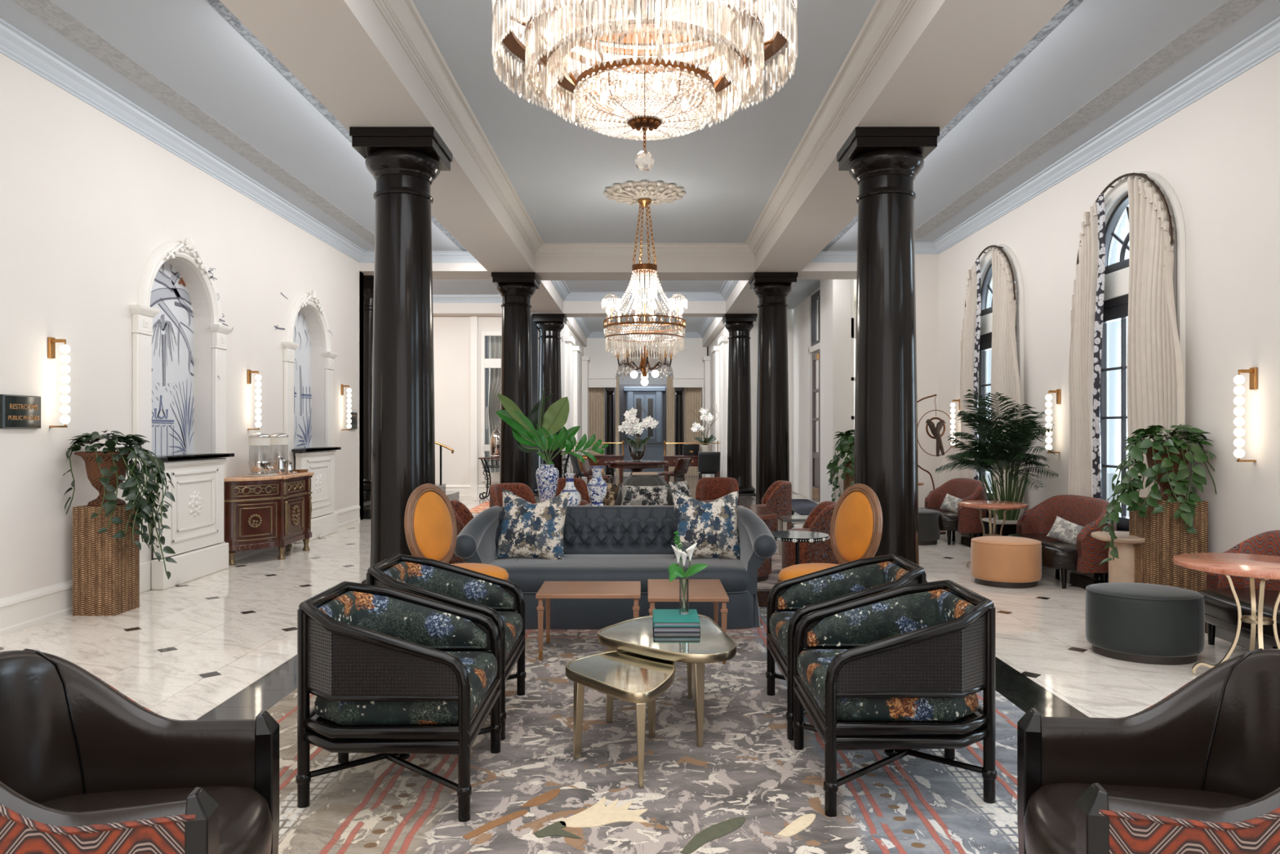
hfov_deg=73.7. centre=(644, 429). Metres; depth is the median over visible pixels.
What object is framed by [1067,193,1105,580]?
curtain
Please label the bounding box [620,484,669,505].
cushion
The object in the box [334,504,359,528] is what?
baseboard
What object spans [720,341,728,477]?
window
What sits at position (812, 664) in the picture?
seat cushion
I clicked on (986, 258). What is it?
trim
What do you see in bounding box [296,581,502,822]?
armchair
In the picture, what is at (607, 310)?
candle
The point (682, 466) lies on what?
desk chair
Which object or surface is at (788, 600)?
armchair
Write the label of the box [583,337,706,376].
wall
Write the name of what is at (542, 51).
crystal chandelier
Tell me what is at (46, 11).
trim
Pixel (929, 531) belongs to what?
ottoman
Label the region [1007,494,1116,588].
armchair
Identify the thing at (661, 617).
book
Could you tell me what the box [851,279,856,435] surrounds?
window
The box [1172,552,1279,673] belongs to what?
marble table
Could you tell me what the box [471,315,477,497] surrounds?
trim
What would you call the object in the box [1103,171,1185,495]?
trim
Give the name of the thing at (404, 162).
column
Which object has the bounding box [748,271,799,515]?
column
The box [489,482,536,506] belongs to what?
barrel chair
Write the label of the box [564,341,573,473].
trim
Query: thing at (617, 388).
drape
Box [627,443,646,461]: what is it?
glass bowl
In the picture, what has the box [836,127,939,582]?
column
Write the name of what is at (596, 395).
drape
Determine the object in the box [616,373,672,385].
trim
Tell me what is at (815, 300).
door
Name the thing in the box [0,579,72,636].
baseboard
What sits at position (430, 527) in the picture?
chair
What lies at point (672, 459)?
writing desk
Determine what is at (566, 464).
console
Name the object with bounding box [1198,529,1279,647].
armchair
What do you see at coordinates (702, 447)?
orchid pot
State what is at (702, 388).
trim
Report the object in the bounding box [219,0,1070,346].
beam
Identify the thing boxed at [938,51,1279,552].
wall
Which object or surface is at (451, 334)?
wall
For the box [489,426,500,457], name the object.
dome
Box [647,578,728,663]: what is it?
side table
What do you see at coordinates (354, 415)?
wall plaque
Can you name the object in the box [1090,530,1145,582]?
table
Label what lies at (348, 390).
wall sconce
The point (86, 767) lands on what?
tub chair
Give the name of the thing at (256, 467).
pot
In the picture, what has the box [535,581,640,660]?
side table
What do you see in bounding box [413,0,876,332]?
ceiling
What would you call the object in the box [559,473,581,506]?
bottle vase
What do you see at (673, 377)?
trim
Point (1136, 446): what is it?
pothos
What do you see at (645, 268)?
chandelier
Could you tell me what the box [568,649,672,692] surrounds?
tabletop
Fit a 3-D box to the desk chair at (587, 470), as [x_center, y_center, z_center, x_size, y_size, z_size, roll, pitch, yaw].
[-1.024,1.039,17.915,0.655,0.835,0.519,0,0,11]
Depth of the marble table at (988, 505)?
8.71 m
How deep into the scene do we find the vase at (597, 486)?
8.13 m
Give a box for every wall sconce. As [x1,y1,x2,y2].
[47,337,70,427]
[247,369,261,429]
[341,384,351,430]
[950,398,959,447]
[1044,388,1060,453]
[1233,367,1257,462]
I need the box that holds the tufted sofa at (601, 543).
[453,505,777,628]
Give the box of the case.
[683,444,699,455]
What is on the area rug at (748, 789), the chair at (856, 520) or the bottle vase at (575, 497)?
the chair at (856, 520)
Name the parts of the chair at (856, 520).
seat, nail trim, moulding, frame moulding, oval frame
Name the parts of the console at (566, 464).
scroll leg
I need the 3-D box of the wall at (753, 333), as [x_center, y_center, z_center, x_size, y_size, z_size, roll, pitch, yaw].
[3.225,-0.775,23.050,2.550,4.450,6.300,0,0,0]
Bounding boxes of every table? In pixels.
[501,505,777,582]
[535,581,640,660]
[565,649,675,787]
[597,613,736,746]
[604,460,668,475]
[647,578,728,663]
[771,530,830,564]
[777,515,808,555]
[957,500,1027,567]
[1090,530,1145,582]
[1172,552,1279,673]
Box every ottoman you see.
[918,508,940,545]
[970,535,1041,588]
[1084,582,1204,665]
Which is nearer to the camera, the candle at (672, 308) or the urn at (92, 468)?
the urn at (92, 468)
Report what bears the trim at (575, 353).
attached to the wall at (566, 331)
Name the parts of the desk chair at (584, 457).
backrest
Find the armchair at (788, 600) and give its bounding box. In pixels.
[765,553,926,740]
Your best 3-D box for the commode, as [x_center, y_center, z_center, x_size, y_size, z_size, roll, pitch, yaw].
[-4.248,0.985,9.860,0.540,0.930,1.660,0,0,0]
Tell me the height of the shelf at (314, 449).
0.038 m
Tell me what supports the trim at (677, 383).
attached to the wall at (688, 362)
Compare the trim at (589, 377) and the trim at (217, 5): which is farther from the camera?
the trim at (589, 377)
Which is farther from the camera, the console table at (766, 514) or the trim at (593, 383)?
the trim at (593, 383)
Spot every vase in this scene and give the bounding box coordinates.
[535,463,559,502]
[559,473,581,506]
[586,466,607,506]
[679,577,688,614]
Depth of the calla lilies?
4.43 m
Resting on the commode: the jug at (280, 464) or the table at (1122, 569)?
the jug at (280, 464)
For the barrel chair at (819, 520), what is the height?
0.720 m
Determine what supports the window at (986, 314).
in the wall at (1219, 154)
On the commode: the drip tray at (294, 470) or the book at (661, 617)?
the drip tray at (294, 470)
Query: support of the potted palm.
on the floor
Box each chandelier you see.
[491,0,798,171]
[601,198,687,386]
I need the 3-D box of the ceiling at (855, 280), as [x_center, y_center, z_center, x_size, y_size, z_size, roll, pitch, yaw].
[4.225,-3.000,16.450,1.550,0.100,6.700,0,0,0]
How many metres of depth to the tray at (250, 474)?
9.35 m
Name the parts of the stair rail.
handrail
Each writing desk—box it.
[573,440,625,485]
[662,440,719,483]
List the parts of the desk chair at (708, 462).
seat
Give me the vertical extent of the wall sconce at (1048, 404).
0.688 m
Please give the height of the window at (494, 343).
3.695 m
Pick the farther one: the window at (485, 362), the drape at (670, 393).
the drape at (670, 393)
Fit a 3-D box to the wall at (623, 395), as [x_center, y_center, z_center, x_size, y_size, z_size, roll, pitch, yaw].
[0.000,-0.750,29.700,6.400,4.400,0.200,0,0,0]
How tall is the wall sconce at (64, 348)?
0.688 m
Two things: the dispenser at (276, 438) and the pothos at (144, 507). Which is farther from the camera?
the dispenser at (276, 438)
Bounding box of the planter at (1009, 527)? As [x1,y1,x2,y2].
[982,518,1017,536]
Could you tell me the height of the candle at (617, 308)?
0.170 m
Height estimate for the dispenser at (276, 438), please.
0.480 m
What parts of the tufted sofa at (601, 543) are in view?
arm, frame, seat, arm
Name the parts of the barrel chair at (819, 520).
seat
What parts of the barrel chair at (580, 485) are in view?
seat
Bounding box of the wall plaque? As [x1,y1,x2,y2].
[349,412,357,429]
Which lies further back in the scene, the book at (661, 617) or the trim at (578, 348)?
the trim at (578, 348)
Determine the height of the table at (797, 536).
0.611 m
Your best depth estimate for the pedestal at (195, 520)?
8.22 m
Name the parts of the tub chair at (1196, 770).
leg, leg, seat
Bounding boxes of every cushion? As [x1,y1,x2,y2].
[314,651,497,724]
[494,488,570,559]
[497,611,523,657]
[602,482,619,505]
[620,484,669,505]
[668,480,691,501]
[671,489,740,559]
[768,611,795,657]
[796,648,978,720]
[939,493,963,512]
[1046,515,1084,543]
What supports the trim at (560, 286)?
attached to the ceiling at (560, 170)
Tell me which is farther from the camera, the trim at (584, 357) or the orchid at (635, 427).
the trim at (584, 357)
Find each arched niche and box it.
[128,237,233,593]
[274,289,337,543]
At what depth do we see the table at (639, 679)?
3.71 m
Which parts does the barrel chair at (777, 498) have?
seat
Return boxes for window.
[480,331,501,481]
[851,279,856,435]
[978,262,1016,536]
[1099,194,1129,578]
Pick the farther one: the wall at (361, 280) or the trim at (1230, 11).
the wall at (361, 280)
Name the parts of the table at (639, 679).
leg, leg, leg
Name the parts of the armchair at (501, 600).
leg, cane panel, rail, leg, cane panel, rail, seat rail, seat rail, leg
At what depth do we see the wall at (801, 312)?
18.79 m
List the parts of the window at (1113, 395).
pane, pane, pane, pane, door, transom panel, fanlight rail, fanlight frame, fanlight pane, fanlight pane, panel, pane, pane, pane, pane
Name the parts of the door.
frame, transom frame, rail, frame, transom frame, transom frame, rail, rail, kick plate, pane, panel, pane, pane, pane, transom frame, rail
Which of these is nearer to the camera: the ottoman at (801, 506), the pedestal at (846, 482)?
the pedestal at (846, 482)
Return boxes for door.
[808,288,820,501]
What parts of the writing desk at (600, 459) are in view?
drawer, drawer, leg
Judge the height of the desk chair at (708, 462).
0.933 m
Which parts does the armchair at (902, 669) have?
leg, cane panel, leg, seat rail, seat rail, rail, rail, cane panel, leg, cane panel, leg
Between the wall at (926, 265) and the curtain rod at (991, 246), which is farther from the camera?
the wall at (926, 265)
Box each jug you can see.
[276,455,284,475]
[284,461,293,474]
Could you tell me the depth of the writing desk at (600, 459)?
21.22 m
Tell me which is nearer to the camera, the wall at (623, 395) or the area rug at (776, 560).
the area rug at (776, 560)
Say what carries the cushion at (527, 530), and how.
on the tufted sofa at (601, 543)
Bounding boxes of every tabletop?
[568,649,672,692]
[600,614,733,653]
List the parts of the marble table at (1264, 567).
curved leg, curved leg, curved leg, curved leg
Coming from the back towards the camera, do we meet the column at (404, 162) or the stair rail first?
the stair rail
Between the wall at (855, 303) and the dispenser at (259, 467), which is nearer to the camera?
the dispenser at (259, 467)
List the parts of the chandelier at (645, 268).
lamp shade, shade bulb, scroll arm, scroll arm, lit globe, scroll arm, suspension chain, lit globe, lamp shade, lamp shade, shade bulb, scroll arm, lit globe, scroll arm, scroll arm, shade bulb, lamp shade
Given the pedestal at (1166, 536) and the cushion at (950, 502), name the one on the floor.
the pedestal at (1166, 536)
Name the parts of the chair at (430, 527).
oval frame, frame moulding, nail trim, moulding, seat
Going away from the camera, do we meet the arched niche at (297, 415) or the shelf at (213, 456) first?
the shelf at (213, 456)
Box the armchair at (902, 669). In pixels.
[792,579,996,817]
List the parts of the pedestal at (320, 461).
moulding, panel moulding, panel moulding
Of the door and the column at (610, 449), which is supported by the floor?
the column at (610, 449)
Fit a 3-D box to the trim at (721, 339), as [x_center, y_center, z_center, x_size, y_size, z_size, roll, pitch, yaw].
[1.890,-2.110,20.325,0.220,0.120,0.870,0,0,0]
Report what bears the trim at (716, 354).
attached to the wall at (753, 333)
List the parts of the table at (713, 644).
leg, leg, leg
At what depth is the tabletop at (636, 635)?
4.12 m
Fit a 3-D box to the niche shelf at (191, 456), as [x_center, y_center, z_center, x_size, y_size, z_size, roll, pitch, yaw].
[-4.514,0.271,8.290,0.399,0.038,1.150,0,0,0]
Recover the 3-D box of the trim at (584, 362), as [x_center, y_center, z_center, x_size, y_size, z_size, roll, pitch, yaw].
[-1.780,-0.300,25.700,0.160,3.500,0.600,0,0,0]
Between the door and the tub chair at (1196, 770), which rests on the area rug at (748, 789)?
the tub chair at (1196, 770)
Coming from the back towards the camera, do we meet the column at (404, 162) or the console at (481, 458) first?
the console at (481, 458)
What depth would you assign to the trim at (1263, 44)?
7.79 m
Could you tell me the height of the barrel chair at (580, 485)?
0.740 m
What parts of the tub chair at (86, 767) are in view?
seat, leg, leg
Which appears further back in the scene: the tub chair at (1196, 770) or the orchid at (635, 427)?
the orchid at (635, 427)
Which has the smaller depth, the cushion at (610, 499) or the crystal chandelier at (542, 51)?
the crystal chandelier at (542, 51)
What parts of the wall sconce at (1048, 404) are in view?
lit globe, lit globe, lit globe, lit globe, lit globe, lit globe, lit globe, lit globe, arm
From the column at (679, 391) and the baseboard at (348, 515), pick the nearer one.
the baseboard at (348, 515)
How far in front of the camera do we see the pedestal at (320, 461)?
11.49 m
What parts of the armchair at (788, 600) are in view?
leg, seat rail, seat rail, rail, cane panel, leg, rail, cane panel, leg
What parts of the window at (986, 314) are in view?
door, fanlight frame, pane, pane, pane, fanlight pane, panel, fanlight pane, transom panel, fanlight rail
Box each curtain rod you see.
[964,244,1016,306]
[1076,172,1174,264]
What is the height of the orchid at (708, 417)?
1.052 m
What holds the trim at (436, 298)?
attached to the ceiling at (188, 45)
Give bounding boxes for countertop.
[604,442,663,444]
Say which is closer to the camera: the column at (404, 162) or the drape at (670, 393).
the column at (404, 162)
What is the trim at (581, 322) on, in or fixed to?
attached to the wall at (688, 362)
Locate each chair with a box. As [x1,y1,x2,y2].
[0,648,279,853]
[404,483,509,580]
[448,499,474,564]
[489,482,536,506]
[555,477,589,505]
[568,453,585,478]
[577,456,603,481]
[579,457,613,484]
[657,457,691,484]
[695,476,738,505]
[697,451,720,479]
[751,480,791,531]
[777,483,882,582]
[782,501,838,568]
[1017,648,1279,853]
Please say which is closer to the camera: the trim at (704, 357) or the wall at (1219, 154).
the wall at (1219, 154)
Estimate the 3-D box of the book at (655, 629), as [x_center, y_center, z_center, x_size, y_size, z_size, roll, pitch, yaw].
[0.160,0.999,4.400,0.236,0.027,0.300,0,0,0]
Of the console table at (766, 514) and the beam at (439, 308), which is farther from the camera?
the beam at (439, 308)
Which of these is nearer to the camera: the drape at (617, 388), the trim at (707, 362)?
the trim at (707, 362)
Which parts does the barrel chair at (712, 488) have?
seat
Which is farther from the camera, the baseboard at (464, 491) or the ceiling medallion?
the baseboard at (464, 491)
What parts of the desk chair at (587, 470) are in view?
backrest, seat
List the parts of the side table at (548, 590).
leg, leg, inset panel, leg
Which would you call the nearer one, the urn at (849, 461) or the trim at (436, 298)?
the urn at (849, 461)
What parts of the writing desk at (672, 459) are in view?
leg, drawer, gallery rail, gallery rail, drawer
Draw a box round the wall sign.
[0,394,40,428]
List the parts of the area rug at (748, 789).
stem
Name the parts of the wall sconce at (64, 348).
arm, lit globe, lit globe, lit globe, lit globe, lit globe, lit globe, lit globe, lit globe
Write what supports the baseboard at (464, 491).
attached to the wall at (451, 334)
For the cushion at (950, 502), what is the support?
on the armchair at (966, 520)
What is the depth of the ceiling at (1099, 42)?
7.08 m
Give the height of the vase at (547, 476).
0.392 m
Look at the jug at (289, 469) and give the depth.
9.81 m
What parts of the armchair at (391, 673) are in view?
leg, cane panel, leg, cane panel, rail, rail, seat rail, seat rail, leg, cane panel, leg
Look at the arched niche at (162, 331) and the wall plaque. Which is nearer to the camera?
the arched niche at (162, 331)
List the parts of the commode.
gilt frame, gilt frame, gilt frame, gilt frame, gilt frame, gilt frame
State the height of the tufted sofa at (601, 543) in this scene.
0.812 m
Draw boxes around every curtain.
[960,257,981,537]
[991,248,1021,518]
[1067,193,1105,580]
[1126,176,1184,497]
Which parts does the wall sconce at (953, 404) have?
lit globe, lit globe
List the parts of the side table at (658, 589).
leg, inset panel, leg, leg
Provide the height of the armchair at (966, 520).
0.797 m
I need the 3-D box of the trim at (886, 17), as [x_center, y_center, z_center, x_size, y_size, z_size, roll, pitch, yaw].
[0.000,-2.857,4.725,3.520,0.165,17.850,0,0,0]
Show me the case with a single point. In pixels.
(688, 449)
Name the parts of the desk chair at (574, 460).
backrest, seat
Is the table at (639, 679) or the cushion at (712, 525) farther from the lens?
the cushion at (712, 525)
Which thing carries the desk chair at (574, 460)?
on the floor
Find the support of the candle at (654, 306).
on the chandelier at (645, 268)
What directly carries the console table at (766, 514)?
on the area rug at (776, 560)
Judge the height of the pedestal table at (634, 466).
0.770 m
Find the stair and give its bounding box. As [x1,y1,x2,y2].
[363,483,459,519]
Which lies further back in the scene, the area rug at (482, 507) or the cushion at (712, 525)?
the area rug at (482, 507)
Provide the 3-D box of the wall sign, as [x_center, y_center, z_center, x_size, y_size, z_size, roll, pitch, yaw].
[-4.511,-0.125,6.180,0.035,0.240,0.380,0,0,0]
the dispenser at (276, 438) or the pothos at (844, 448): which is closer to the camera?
the dispenser at (276, 438)
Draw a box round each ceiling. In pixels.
[0,0,499,294]
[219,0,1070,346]
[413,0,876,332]
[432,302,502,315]
[786,0,1279,309]
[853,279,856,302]
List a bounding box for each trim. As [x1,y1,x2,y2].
[0,17,479,262]
[11,0,374,245]
[205,0,467,251]
[373,0,916,255]
[432,294,502,302]
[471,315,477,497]
[550,280,738,301]
[562,336,575,344]
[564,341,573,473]
[573,317,715,337]
[573,346,581,353]
[573,351,579,477]
[582,355,590,361]
[582,360,588,477]
[588,376,616,378]
[588,378,616,387]
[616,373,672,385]
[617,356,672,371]
[672,376,703,378]
[672,378,703,387]
[702,355,710,361]
[702,387,703,476]
[703,360,710,477]
[711,346,719,353]
[713,351,719,476]
[717,336,728,344]
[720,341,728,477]
[809,16,1279,262]
[821,0,1083,251]
[914,0,1265,238]
[979,244,1023,517]
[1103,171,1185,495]
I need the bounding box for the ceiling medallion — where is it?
[603,180,685,204]
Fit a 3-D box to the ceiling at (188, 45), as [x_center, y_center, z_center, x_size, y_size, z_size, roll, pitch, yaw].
[-5.345,-2.850,7.800,5.710,0.100,24.400,0,0,0]
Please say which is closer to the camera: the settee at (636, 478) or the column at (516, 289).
the settee at (636, 478)
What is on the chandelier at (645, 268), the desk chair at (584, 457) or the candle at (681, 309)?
the candle at (681, 309)
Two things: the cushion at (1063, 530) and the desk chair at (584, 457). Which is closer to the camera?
the cushion at (1063, 530)
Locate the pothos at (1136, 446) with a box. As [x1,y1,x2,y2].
[1097,423,1217,564]
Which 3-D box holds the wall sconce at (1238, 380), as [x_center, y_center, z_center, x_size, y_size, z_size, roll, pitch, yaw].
[4.375,-0.106,6.220,0.150,0.688,0.069,0,0,0]
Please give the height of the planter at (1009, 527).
0.425 m
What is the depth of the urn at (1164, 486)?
6.74 m
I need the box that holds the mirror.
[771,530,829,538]
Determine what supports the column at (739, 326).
on the floor
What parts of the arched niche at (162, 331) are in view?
capital cornice, mural panel, arch moulding, capital cornice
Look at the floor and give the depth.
5.88 m
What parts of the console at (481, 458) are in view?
scroll leg, scroll leg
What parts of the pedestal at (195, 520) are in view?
moulding, panel moulding, panel moulding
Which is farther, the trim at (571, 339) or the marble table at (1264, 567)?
the trim at (571, 339)
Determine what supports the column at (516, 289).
on the floor
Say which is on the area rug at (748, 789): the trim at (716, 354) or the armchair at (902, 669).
the armchair at (902, 669)
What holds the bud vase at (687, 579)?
on the book at (661, 617)
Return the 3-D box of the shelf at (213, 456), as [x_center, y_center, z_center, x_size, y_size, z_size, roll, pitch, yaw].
[-4.383,0.271,8.290,0.135,0.038,1.380,0,0,0]
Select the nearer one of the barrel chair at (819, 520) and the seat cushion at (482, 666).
the seat cushion at (482, 666)
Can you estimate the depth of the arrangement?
8.29 m
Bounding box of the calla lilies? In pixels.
[668,530,708,611]
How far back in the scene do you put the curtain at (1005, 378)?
10.30 m
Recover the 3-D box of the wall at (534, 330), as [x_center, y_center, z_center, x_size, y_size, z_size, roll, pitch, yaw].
[-3.125,-0.700,19.550,1.350,4.300,0.100,0,0,0]
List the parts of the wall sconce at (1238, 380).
lit globe, lit globe, lit globe, lit globe, lit globe, lit globe, lit globe, lit globe, arm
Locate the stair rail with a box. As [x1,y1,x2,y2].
[435,441,453,484]
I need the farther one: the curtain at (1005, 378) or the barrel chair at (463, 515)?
the curtain at (1005, 378)
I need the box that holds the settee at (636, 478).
[584,471,674,505]
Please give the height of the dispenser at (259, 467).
0.480 m
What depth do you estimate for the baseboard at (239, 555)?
9.67 m
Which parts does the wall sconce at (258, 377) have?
arm, lit globe, lit globe, lit globe, lit globe, lit globe, lit globe, lit globe, lit globe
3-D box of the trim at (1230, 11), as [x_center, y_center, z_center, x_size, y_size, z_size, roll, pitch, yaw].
[3.925,-2.799,4.150,0.250,0.003,16.700,0,0,0]
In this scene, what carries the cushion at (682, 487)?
on the settee at (636, 478)
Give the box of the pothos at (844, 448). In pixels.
[826,429,854,501]
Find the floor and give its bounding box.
[0,471,1278,719]
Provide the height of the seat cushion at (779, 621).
0.150 m
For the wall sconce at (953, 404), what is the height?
0.688 m
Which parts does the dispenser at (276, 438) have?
lid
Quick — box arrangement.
[495,388,608,464]
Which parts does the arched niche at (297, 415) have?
capital cornice, mural panel, arch moulding, capital cornice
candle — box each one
[605,305,609,318]
[614,302,619,315]
[631,301,636,315]
[652,301,657,315]
[670,302,674,315]
[679,305,683,318]
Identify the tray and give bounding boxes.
[241,473,279,476]
[293,469,308,472]
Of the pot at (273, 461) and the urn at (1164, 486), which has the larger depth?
the pot at (273, 461)
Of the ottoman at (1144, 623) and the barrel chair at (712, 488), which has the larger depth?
the barrel chair at (712, 488)
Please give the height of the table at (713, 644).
0.428 m
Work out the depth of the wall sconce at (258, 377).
9.73 m
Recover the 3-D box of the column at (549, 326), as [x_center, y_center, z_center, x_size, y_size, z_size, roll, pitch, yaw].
[-2.100,-0.529,18.900,0.880,3.959,0.880,0,0,0]
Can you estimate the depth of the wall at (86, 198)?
7.20 m
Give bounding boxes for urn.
[74,450,130,506]
[846,441,854,463]
[1146,445,1191,500]
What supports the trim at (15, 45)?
attached to the wall at (86, 198)
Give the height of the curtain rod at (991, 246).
0.801 m
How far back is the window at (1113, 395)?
8.17 m
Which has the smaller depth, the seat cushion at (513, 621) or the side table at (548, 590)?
the seat cushion at (513, 621)
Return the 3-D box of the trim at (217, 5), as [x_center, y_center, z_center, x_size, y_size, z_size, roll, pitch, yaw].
[-2.675,-2.798,4.675,0.370,0.004,17.750,0,0,0]
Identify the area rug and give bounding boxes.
[266,607,1025,853]
[469,501,489,512]
[756,540,782,589]
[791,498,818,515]
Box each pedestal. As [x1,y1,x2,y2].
[72,503,139,616]
[150,453,234,590]
[291,446,341,542]
[843,462,853,491]
[1128,497,1208,591]
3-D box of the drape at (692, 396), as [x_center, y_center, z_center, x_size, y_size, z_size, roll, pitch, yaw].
[1.500,0.070,26.500,0.560,2.740,0.080,0,0,0]
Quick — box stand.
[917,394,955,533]
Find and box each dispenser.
[241,432,279,476]
[269,432,297,474]
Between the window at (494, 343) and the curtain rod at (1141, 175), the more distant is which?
the window at (494, 343)
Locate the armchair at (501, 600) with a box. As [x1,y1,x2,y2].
[366,553,525,740]
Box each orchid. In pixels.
[617,404,658,449]
[690,405,719,444]
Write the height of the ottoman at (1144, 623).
0.429 m
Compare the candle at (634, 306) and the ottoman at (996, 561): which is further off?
the candle at (634, 306)
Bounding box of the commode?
[223,471,314,564]
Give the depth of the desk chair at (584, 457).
19.99 m
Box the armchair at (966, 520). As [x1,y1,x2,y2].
[918,478,986,545]
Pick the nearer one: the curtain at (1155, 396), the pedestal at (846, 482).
the curtain at (1155, 396)
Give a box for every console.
[478,457,499,498]
[561,450,572,477]
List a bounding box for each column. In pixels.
[349,127,452,583]
[363,276,373,498]
[491,271,540,491]
[532,313,567,496]
[604,387,614,476]
[674,387,684,476]
[722,313,757,496]
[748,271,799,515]
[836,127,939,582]
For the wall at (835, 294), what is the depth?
14.95 m
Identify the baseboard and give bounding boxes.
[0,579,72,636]
[234,546,277,560]
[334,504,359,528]
[445,484,489,497]
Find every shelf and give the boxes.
[150,453,234,461]
[151,453,229,461]
[291,446,341,452]
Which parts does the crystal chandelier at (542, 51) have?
candle bulb, candle bulb, candle bulb, candle bulb, candle bulb, finial plate, drop chain, stem, candle bulb, candle bulb, candle bulb, candle bulb, candle bulb, candle bulb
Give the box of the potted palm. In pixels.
[934,389,1058,536]
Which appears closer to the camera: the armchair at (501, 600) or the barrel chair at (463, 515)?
the armchair at (501, 600)
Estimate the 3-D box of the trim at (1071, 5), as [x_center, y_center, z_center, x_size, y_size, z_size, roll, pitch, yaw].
[2.675,-2.798,4.675,0.370,0.004,17.750,0,0,0]
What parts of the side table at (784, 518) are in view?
leg, leg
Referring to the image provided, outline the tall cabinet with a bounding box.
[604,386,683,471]
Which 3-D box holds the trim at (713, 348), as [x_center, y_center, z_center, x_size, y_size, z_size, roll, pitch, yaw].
[1.900,-2.110,22.650,0.200,0.120,0.820,0,0,0]
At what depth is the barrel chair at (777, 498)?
11.04 m
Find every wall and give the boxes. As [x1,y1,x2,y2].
[0,53,363,598]
[359,271,363,519]
[433,315,502,484]
[485,314,537,490]
[537,324,583,478]
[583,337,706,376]
[604,346,707,442]
[707,309,793,491]
[793,286,820,497]
[820,279,851,502]
[853,302,856,435]
[915,253,938,507]
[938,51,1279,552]
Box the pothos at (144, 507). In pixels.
[62,430,177,579]
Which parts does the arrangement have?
stem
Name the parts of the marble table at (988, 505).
curved leg, curved leg, curved leg, curved leg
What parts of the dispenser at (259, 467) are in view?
lid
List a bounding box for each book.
[652,613,700,632]
[653,608,699,626]
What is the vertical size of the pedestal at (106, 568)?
0.846 m
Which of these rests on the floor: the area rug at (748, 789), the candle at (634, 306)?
the area rug at (748, 789)
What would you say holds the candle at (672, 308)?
on the chandelier at (645, 268)
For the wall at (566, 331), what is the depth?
20.01 m
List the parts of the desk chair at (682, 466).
seat, backrest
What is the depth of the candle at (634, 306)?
10.11 m
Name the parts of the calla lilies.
stem, stem, stem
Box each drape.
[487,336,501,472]
[588,387,604,474]
[615,377,619,475]
[666,377,675,471]
[684,387,702,475]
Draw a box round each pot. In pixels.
[248,460,271,475]
[269,458,288,472]
[699,444,711,451]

